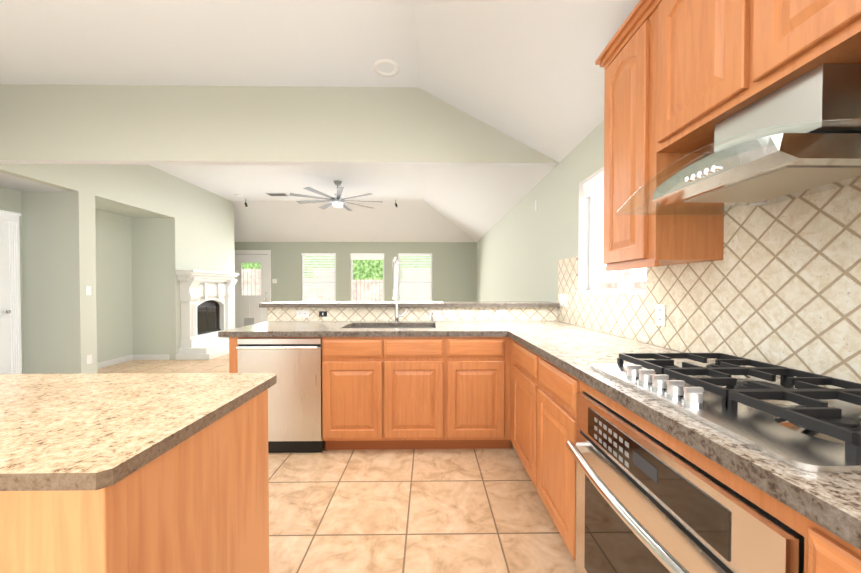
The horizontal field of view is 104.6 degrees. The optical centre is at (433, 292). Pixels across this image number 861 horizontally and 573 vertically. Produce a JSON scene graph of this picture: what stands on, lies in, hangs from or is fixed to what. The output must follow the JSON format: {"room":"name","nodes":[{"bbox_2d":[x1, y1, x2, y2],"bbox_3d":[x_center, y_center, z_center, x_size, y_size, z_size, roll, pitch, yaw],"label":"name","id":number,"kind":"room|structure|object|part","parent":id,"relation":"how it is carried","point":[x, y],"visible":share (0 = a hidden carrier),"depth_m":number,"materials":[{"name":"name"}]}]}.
{"room":"kitchen","nodes":[
{"label":"kitchen","id":0,"kind":"room"},
{"bbox_2d":[0,172,166,217],"bbox_3d":[-4.807,-1.296,1.880,0.620,0.120,7.640,0,1,-1],"label":"ceiling","id":1,"kind":"structure","parent":0,"point":[13,182],"depth_m":4.12,"materials":[{"name":"white paint"}]},
{"bbox_2d":[0,164,234,373],"bbox_3d":[-4.448,-0.383,2.772,0.120,3.150,9.390,0,1,-1],"label":"wall","id":2,"kind":"structure","parent":0,"point":[200,228],"depth_m":4.91,"materials":[{"name":"white paint"}]},
{"bbox_2d":[0,187,168,373],"bbox_3d":[-4.868,-0.077,1.955,0.740,2.560,7.760,0,1,-1],"label":"wall niche","id":3,"kind":"object","parent":2,"relation":"in","point":[132,296],"visible":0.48,"depth_m":5.13,"materials":[{"name":"grey"}]},
{"bbox_2d":[0,210,21,373],"bbox_3d":[-5.096,0.102,3.710,0.088,2.155,0.870,0,1,-1],"label":"hall door","id":4,"kind":"structure","parent":3,"relation":"attached to","point":[10,333],"depth_m":4.04,"materials":[{"name":"white wood"}]},
{"bbox_2d":[85,286,90,294],"bbox_3d":[-4.402,-0.028,4.253,0.010,0.116,0.072,0,1,-1],"label":"light switch","id":5,"kind":"object","parent":2,"relation":"attached to","point":[87,290],"visible":1,"depth_m":4.24,"materials":[{"name":"white plastic"}]},
{"bbox_2d":[86,354,91,364],"bbox_3d":[-4.404,0.852,4.264,0.006,0.116,0.072,0,1,-1],"label":"outlet","id":6,"kind":"object","parent":2,"relation":"attached to","point":[88,359],"visible":1,"depth_m":4.25,"materials":[{"name":"white plastic"}]},
{"bbox_2d":[133,355,168,359],"bbox_3d":[-4.842,1.108,5.726,0.590,0.090,0.012,0,1,-1],"label":"baseboard","id":7,"kind":"structure","parent":2,"relation":"attached to","point":[135,357],"depth_m":5.72,"materials":[{"name":"white wood"}]},
{"bbox_2d":[0,84,558,166],"bbox_3d":[-1.589,-1.607,3.213,5.610,0.713,0.090,0,1,-1],"label":"wall","id":8,"kind":"structure","parent":0,"point":[209,125],"depth_m":3.17,"materials":[{"name":"grey paint"}]},
{"bbox_2d":[0,0,639,241],"bbox_3d":[-3.477,-1.625,3.438,9.660,0.883,10.730,0,1,-1],"label":"ceiling","id":9,"kind":"structure","parent":0,"point":[530,73],"depth_m":2.71,"materials":[{"name":"white paint"}]},
{"bbox_2d":[266,193,288,195],"bbox_3d":[-3.171,-2.003,6.793,0.400,0.016,0.200,0,1,-1],"label":"ceiling vent","id":10,"kind":"object","parent":9,"relation":"in","point":[277,194],"visible":1,"depth_m":6.76,"materials":[{"name":"grey metal"}]},
{"bbox_2d":[289,180,380,210],"bbox_3d":[-1.713,-1.776,6.007,1.594,0.449,1.579,0,1,-1],"label":"ceiling fan","id":11,"kind":"object","parent":9,"relation":"hanging from","point":[337,200],"visible":1,"depth_m":5.91,"materials":[{"name":"silver metal"}]},
{"bbox_2d":[374,59,398,76],"bbox_3d":[-0.405,-1.964,2.899,0.224,0.032,0.224,0,1,-1],"label":"recessed light","id":12,"kind":"object","parent":9,"relation":"in","point":[381,73],"visible":0.77,"depth_m":2.89,"materials":[{"name":"white"}]},
{"bbox_2d":[97,354,576,572],"bbox_3d":[-3.457,1.233,3.457,9.700,0.100,10.890,0,1,-1],"label":"floor","id":13,"kind":"structure","parent":0,"point":[416,511],"depth_m":1.82,"materials":[{"name":"beige tile"}]},
{"bbox_2d":[97,355,132,368],"bbox_3d":[-5.152,1.117,5.045,0.012,0.090,1.365,0,1,-1],"label":"baseboard","id":14,"kind":"structure","parent":13,"relation":"on","point":[126,359],"depth_m":5.38,"materials":[{"name":"white wood"}]},
{"bbox_2d":[0,389,268,572],"bbox_3d":[-1.071,0.775,0.899,0.965,0.884,0.615,0,1,-1],"label":"kitchen island","id":15,"kind":"object","parent":13,"relation":"on","point":[198,502],"visible":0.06,"depth_m":0.75,"materials":[{"name":"brown wood"}]},
{"bbox_2d":[0,373,276,490],"bbox_3d":[-1.073,0.317,0.895,1.020,0.030,0.670,0,1,-1],"label":"island countertop","id":16,"kind":"structure","parent":15,"relation":"on","point":[68,432],"depth_m":0.80,"materials":[{"name":"stone"}]},
{"bbox_2d":[176,269,238,359],"bbox_3d":[-4.144,0.366,6.447,0.580,1.555,1.470,0,1,-1],"label":"fireplace","id":17,"kind":"object","parent":13,"relation":"on","point":[206,299],"visible":0.85,"depth_m":6.22,"materials":[{"name":"white stone"}]},
{"bbox_2d":[236,338,321,452],"bbox_3d":[-1.127,0.763,2.710,0.604,0.860,0.632,0,1,-1],"label":"dishwasher","id":18,"kind":"object","parent":13,"relation":"on","point":[294,365],"visible":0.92,"depth_m":2.43,"materials":[{"name":"silver metal"}]},
{"bbox_2d":[333,353,436,448],"bbox_3d":[-0.359,0.891,2.857,0.819,0.600,0.480,0,1,-1],"label":"base cabinet","id":19,"kind":"object","parent":13,"relation":"on","point":[338,443],"depth_m":2.54,"materials":[{"name":"brown wood"}]},
{"bbox_2d":[322,339,381,356],"bbox_3d":[-0.594,0.408,2.447,0.439,0.132,0.020,0,1,-1],"label":"drawer","id":20,"kind":"object","parent":19,"relation":"attached to","point":[351,347],"visible":1,"depth_m":2.44,"materials":[{"name":"brown wood"}]},
{"bbox_2d":[322,361,382,438],"bbox_3d":[-0.594,0.789,2.452,0.439,0.565,0.020,0,1,-1],"label":"door","id":21,"kind":"structure","parent":19,"relation":"attached to","point":[351,399],"depth_m":2.44,"materials":[{"name":"brown wood"}]},
{"bbox_2d":[384,361,442,437],"bbox_3d":[-0.142,0.789,2.458,0.434,0.565,0.020,0,1,-1],"label":"door","id":22,"kind":"structure","parent":19,"relation":"attached to","point":[413,399],"depth_m":2.45,"materials":[{"name":"brown wood"}]},
{"bbox_2d":[384,339,442,356],"bbox_3d":[-0.142,0.408,2.453,0.434,0.132,0.020,0,1,-1],"label":"drawer","id":23,"kind":"object","parent":19,"relation":"attached to","point":[413,347],"visible":1,"depth_m":2.44,"materials":[{"name":"brown wood"}]},
{"bbox_2d":[437,337,504,444],"bbox_3d":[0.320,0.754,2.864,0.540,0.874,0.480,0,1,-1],"label":"base cabinet","id":24,"kind":"object","parent":13,"relation":"on","point":[440,441],"depth_m":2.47,"materials":[{"name":"brown wood"}]},
{"bbox_2d":[218,321,505,336],"bbox_3d":[-0.517,0.297,2.813,2.100,0.040,0.763,0,1,-1],"label":"countertop","id":25,"kind":"structure","parent":24,"relation":"on","point":[269,328],"depth_m":2.54,"materials":[{"name":"stone"}]},
{"bbox_2d":[351,327,434,327],"bbox_3d":[-0.359,0.426,2.851,0.784,0.218,0.444,0,1,-1],"label":"sink","id":26,"kind":"object","parent":25,"relation":"in","point":[392,327],"visible":0.02,"depth_m":3.07,"materials":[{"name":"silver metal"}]},
{"bbox_2d":[392,257,434,321],"bbox_3d":[-0.175,-0.025,3.017,0.382,0.596,0.232,0,1,-1],"label":"faucet","id":27,"kind":"object","parent":25,"relation":"on","point":[395,279],"visible":1,"depth_m":3.08,"materials":[{"name":"silver metal"}]},
{"bbox_2d":[447,361,504,437],"bbox_3d":[0.317,0.789,2.464,0.424,0.565,0.020,0,1,-1],"label":"door","id":28,"kind":"structure","parent":24,"relation":"attached to","point":[475,399],"depth_m":2.46,"materials":[{"name":"brown wood"}]},
{"bbox_2d":[447,339,504,356],"bbox_3d":[0.317,0.408,2.459,0.424,0.132,0.020,0,1,-1],"label":"drawer","id":29,"kind":"object","parent":24,"relation":"attached to","point":[475,347],"visible":1,"depth_m":2.45,"materials":[{"name":"brown wood"}]},
{"bbox_2d":[505,337,508,448],"bbox_3d":[0.906,0.755,2.797,0.629,0.874,0.630,0,1,-1],"label":"base cabinet","id":30,"kind":"object","parent":13,"relation":"on","point":[506,338],"depth_m":2.48,"materials":[{"name":"brown wood"}]},
{"bbox_2d":[509,337,660,560],"bbox_3d":[0.898,0.767,1.903,0.669,0.874,1.158,0,1,-1],"label":"base cabinet","id":31,"kind":"object","parent":13,"relation":"on","point":[542,395],"depth_m":1.65,"materials":[{"name":"brown wood"}]},
{"bbox_3d":[0.571,0.413,2.088,0.020,0.132,0.499,0,1,-1],"label":"drawer of the base cabinets","id":32,"kind":"part","parent":31,"relation":"part of","materials":[{"name":"brown wood"}]},
{"bbox_3d":[0.577,0.420,1.573,0.020,0.132,0.459,0,1,-1],"label":"drawer of the base cabinets","id":33,"kind":"part","parent":31,"relation":"part of","materials":[{"name":"brown wood"}]},
{"bbox_2d":[785,505,860,572],"bbox_3d":[0.931,0.800,-0.643,0.669,0.874,2.384,0,1,-1],"label":"base cabinet","id":34,"kind":"object","parent":13,"relation":"on","point":[797,522],"depth_m":0.50,"materials":[{"name":"brown wood"}]},
{"bbox_2d":[494,321,860,549],"bbox_3d":[0.906,0.325,0.690,0.663,0.040,5.048,0,1,-1],"label":"countertop","id":35,"kind":"structure","parent":34,"relation":"on","point":[830,502],"depth_m":0.74,"materials":[{"name":"stone"}]},
{"bbox_2d":[591,353,860,472],"bbox_3d":[0.891,0.272,0.950,0.530,0.058,0.766,0,1,-1],"label":"cooktop","id":36,"kind":"object","parent":35,"relation":"in","point":[802,420],"visible":1,"depth_m":0.82,"materials":[{"name":"silver"}]},
{"bbox_2d":[566,392,803,572],"bbox_3d":[0.836,0.754,0.935,0.680,0.715,0.768,0,1,-1],"label":"oven","id":37,"kind":"object","parent":34,"relation":"in","point":[646,502],"visible":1,"depth_m":0.84,"materials":[{"name":"silver metal"}]},
{"bbox_2d":[585,384,784,523],"bbox_3d":[0.920,0.367,0.931,0.649,0.048,0.776,0,1,-1],"label":"wood panel","id":38,"kind":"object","parent":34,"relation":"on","point":[766,502],"depth_m":0.73,"materials":[{"name":"brown wood"}]},
{"bbox_3d":[0.594,0.449,0.275,0.020,0.152,0.502,0,1,-1],"label":"drawer of the base cabinets","id":39,"kind":"part","parent":34,"relation":"part of","materials":[{"name":"brown wood"}]},
{"bbox_2d":[234,242,476,301],"bbox_3d":[-3.547,-0.107,8.753,9.660,2.440,0.140,0,1,-1],"label":"wall","id":40,"kind":"structure","parent":0,"point":[454,271],"depth_m":8.70,"materials":[{"name":"grey"}]},
{"bbox_2d":[235,254,267,327],"bbox_3d":[-4.768,0.054,8.685,0.896,2.108,0.119,0,1,-1],"label":"back door","id":41,"kind":"structure","parent":40,"relation":"in","point":[249,310],"depth_m":8.70,"materials":[{"name":"white wood"}]},
{"bbox_2d":[235,250,270,301],"bbox_3d":[-4.776,0.001,8.659,1.100,2.226,0.017,0,1,-1],"label":"door frame","id":42,"kind":"structure","parent":40,"relation":"attached to","point":[268,252],"depth_m":8.65,"materials":[{"name":"white wood"}]},
{"bbox_2d":[302,253,335,300],"bbox_3d":[-2.989,-0.270,8.737,0.898,1.523,0.103,0,1,-1],"label":"window","id":43,"kind":"structure","parent":40,"relation":"in","point":[303,265],"depth_m":8.71,"materials":[{"name":"white"}]},
{"bbox_2d":[350,253,383,300],"bbox_3d":[-1.721,-0.270,8.753,0.890,1.523,0.104,0,1,-1],"label":"window","id":44,"kind":"structure","parent":40,"relation":"in","point":[366,256],"depth_m":8.71,"materials":[{"name":"white"}]},
{"bbox_2d":[398,253,431,300],"bbox_3d":[-0.467,-0.271,8.770,0.899,1.523,0.103,0,1,-1],"label":"window","id":45,"kind":"structure","parent":40,"relation":"in","point":[399,268],"depth_m":8.74,"materials":[{"name":"white plastic"}]},
{"bbox_2d":[477,120,779,376],"bbox_3d":[1.282,-0.038,3.522,0.140,2.440,10.730,0,1,-1],"label":"wall","id":46,"kind":"structure","parent":0,"point":[524,246],"depth_m":3.75,"materials":[{"name":"white paint"}]},
{"bbox_2d":[577,166,646,294],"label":"kitchen window","id":47,"kind":"structure","parent":46,"relation":"in","point":[591,186],"depth_m":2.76,"materials":[{"name":"white"}]},
{"bbox_2d":[623,269,632,289],"bbox_3d":[1.260,-0.093,2.155,0.055,0.154,0.056,0,1,-1],"label":"bottle","id":48,"kind":"object","parent":47,"relation":"on","point":[627,280],"visible":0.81,"depth_m":2.14,"materials":[{"name":"white plastic"}]},
{"bbox_2d":[558,182,860,388],"bbox_3d":[1.244,-0.148,0.688,0.010,0.904,5.048,0,1,-1],"label":"backsplash","id":49,"kind":"structure","parent":46,"relation":"attached to","point":[779,284],"depth_m":1.23,"materials":[{"name":"beige tile"}]},
{"bbox_2d":[559,294,562,305],"bbox_3d":[1.202,0.067,3.127,0.010,0.115,0.072,0,1,-1],"label":"light switch","id":50,"kind":"object","parent":49,"relation":"attached to","point":[561,299],"visible":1,"depth_m":3.11,"materials":[{"name":"white plastic"}]},
{"bbox_2d":[564,294,567,306],"bbox_3d":[1.203,0.069,3.027,0.010,0.115,0.072,0,1,-1],"label":"light switch","id":51,"kind":"object","parent":49,"relation":"attached to","point":[565,300],"visible":1,"depth_m":3.01,"materials":[{"name":"white plastic"}]},
{"bbox_2d":[655,304,665,326],"bbox_3d":[1.221,0.120,1.788,0.008,0.115,0.072,0,1,-1],"label":"outlet","id":52,"kind":"object","parent":49,"relation":"attached to","point":[660,314],"visible":1,"depth_m":1.78,"materials":[{"name":"white plastic"}]},
{"bbox_2d":[595,0,860,270],"bbox_3d":[1.080,-0.665,0.390,0.343,1.173,2.890,0,1,-1],"label":"upper cabinet","id":53,"kind":"object","parent":46,"relation":"attached to","point":[679,238],"depth_m":1.31,"materials":[{"name":"brown wood"}]},
{"bbox_3d":[0.960,-0.102,0.374,0.020,0.048,2.845,0,1,-1],"label":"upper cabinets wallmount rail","id":54,"kind":"part","parent":53,"relation":"part of","materials":[{"name":"brown wood"}]},
{"bbox_2d":[616,64,860,214],"bbox_3d":[1.002,-0.449,1.006,0.464,0.268,0.777,0,1,-1],"label":"range hood","id":55,"kind":"object","parent":53,"relation":"attached to","point":[800,136],"visible":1,"depth_m":0.90,"materials":[{"name":"silver metal"}]},
{"bbox_3d":[-0.186,0.661,3.283,2.798,1.049,0.128,0,1,-1],"label":"wall","id":56,"kind":"structure","parent":0,"visible":0},
{"bbox_2d":[259,301,559,306],"bbox_3d":[-0.212,0.114,3.359,2.848,0.040,0.440,0,1,-1],"label":"bar","id":57,"kind":"object","parent":56,"relation":"on","point":[412,304],"visible":0.9,"depth_m":3.15,"materials":[{"name":"stone"}]},
{"bbox_2d":[267,307,557,320],"bbox_3d":[-0.190,0.204,3.206,2.788,0.133,0.011,0,1,-1],"label":"backsplash","id":58,"kind":"structure","parent":56,"relation":"attached to","point":[410,314],"depth_m":3.20,"materials":[{"name":"beige tile"}]},
{"bbox_2d":[296,310,308,317],"bbox_3d":[-1.247,0.202,3.182,0.115,0.072,0.008,0,1,-1],"label":"outlet","id":59,"kind":"object","parent":58,"relation":"attached to","point":[302,313],"visible":1,"depth_m":3.18,"materials":[{"name":"white plastic"}]},
{"bbox_2d":[319,311,326,316],"bbox_3d":[-1.053,0.202,3.184,0.075,0.050,0.010,0,1,-1],"label":"outlet","id":60,"kind":"object","parent":58,"relation":"attached to","point":[322,313],"visible":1,"depth_m":3.18,"materials":[{"name":"black"}]},
{"bbox_2d":[430,310,441,317],"bbox_3d":[0.025,0.202,3.199,0.115,0.072,0.008,0,1,-1],"label":"outlet","id":61,"kind":"object","parent":58,"relation":"attached to","point":[437,313],"visible":0.83,"depth_m":3.20,"materials":[{"name":"white plastic"}]},
{"bbox_2d":[444,310,455,317],"bbox_3d":[0.167,0.201,3.201,0.115,0.072,0.008,0,1,-1],"label":"outlet","id":62,"kind":"object","parent":58,"relation":"attached to","point":[449,313],"visible":1,"depth_m":3.20,"materials":[{"name":"white plastic"}]},
{"bbox_2d":[459,310,470,317],"bbox_3d":[0.306,0.201,3.203,0.115,0.072,0.008,0,1,-1],"label":"outlet","id":63,"kind":"object","parent":58,"relation":"attached to","point":[464,313],"visible":1,"depth_m":3.20,"materials":[{"name":"white plastic"}]},
{"bbox_2d":[480,310,491,317],"bbox_3d":[0.506,0.201,3.205,0.115,0.072,0.008,0,1,-1],"label":"outlet","id":64,"kind":"object","parent":58,"relation":"attached to","point":[485,313],"visible":1,"depth_m":3.20,"materials":[{"name":"white plastic"}]},
{"bbox_2d":[496,310,507,316],"bbox_3d":[0.666,0.201,3.208,0.115,0.072,0.008,0,1,-1],"label":"outlet","id":65,"kind":"object","parent":58,"relation":"attached to","point":[501,313],"visible":1,"depth_m":3.21,"materials":[{"name":"white plastic"}]},
{"label":"outside","id":66,"kind":"structure","parent":0,"visible":0},
{"bbox_2d":[242,269,430,300],"bbox_3d":[-4.423,0.091,12.285,15.400,1.950,0.001,0,1,-1],"label":"fence","id":67,"kind":"object","parent":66,"point":[251,281],"visible":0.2,"depth_m":12.30,"materials":[{"name":"white wood"}]},
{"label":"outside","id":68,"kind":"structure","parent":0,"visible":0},
{"bbox_2d":[242,263,260,268],"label":"greenery","id":69,"kind":"object","parent":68,"point":[244,265],"depth_m":13.73,"materials":[{"name":"green plant"}]},
{"bbox_2d":[304,256,334,277],"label":"greenery","id":70,"kind":"object","parent":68,"point":[304,256],"depth_m":13.76,"materials":[{"name":"green plant"}]},
{"bbox_2d":[353,260,382,279],"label":"greenery","id":71,"kind":"object","parent":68,"point":[367,269],"depth_m":12.00,"materials":[{"name":"green plant"}]},
{"bbox_2d":[400,256,430,277],"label":"greenery","id":72,"kind":"object","parent":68,"point":[400,256],"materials":[{"name":"green plant"}]}
]}

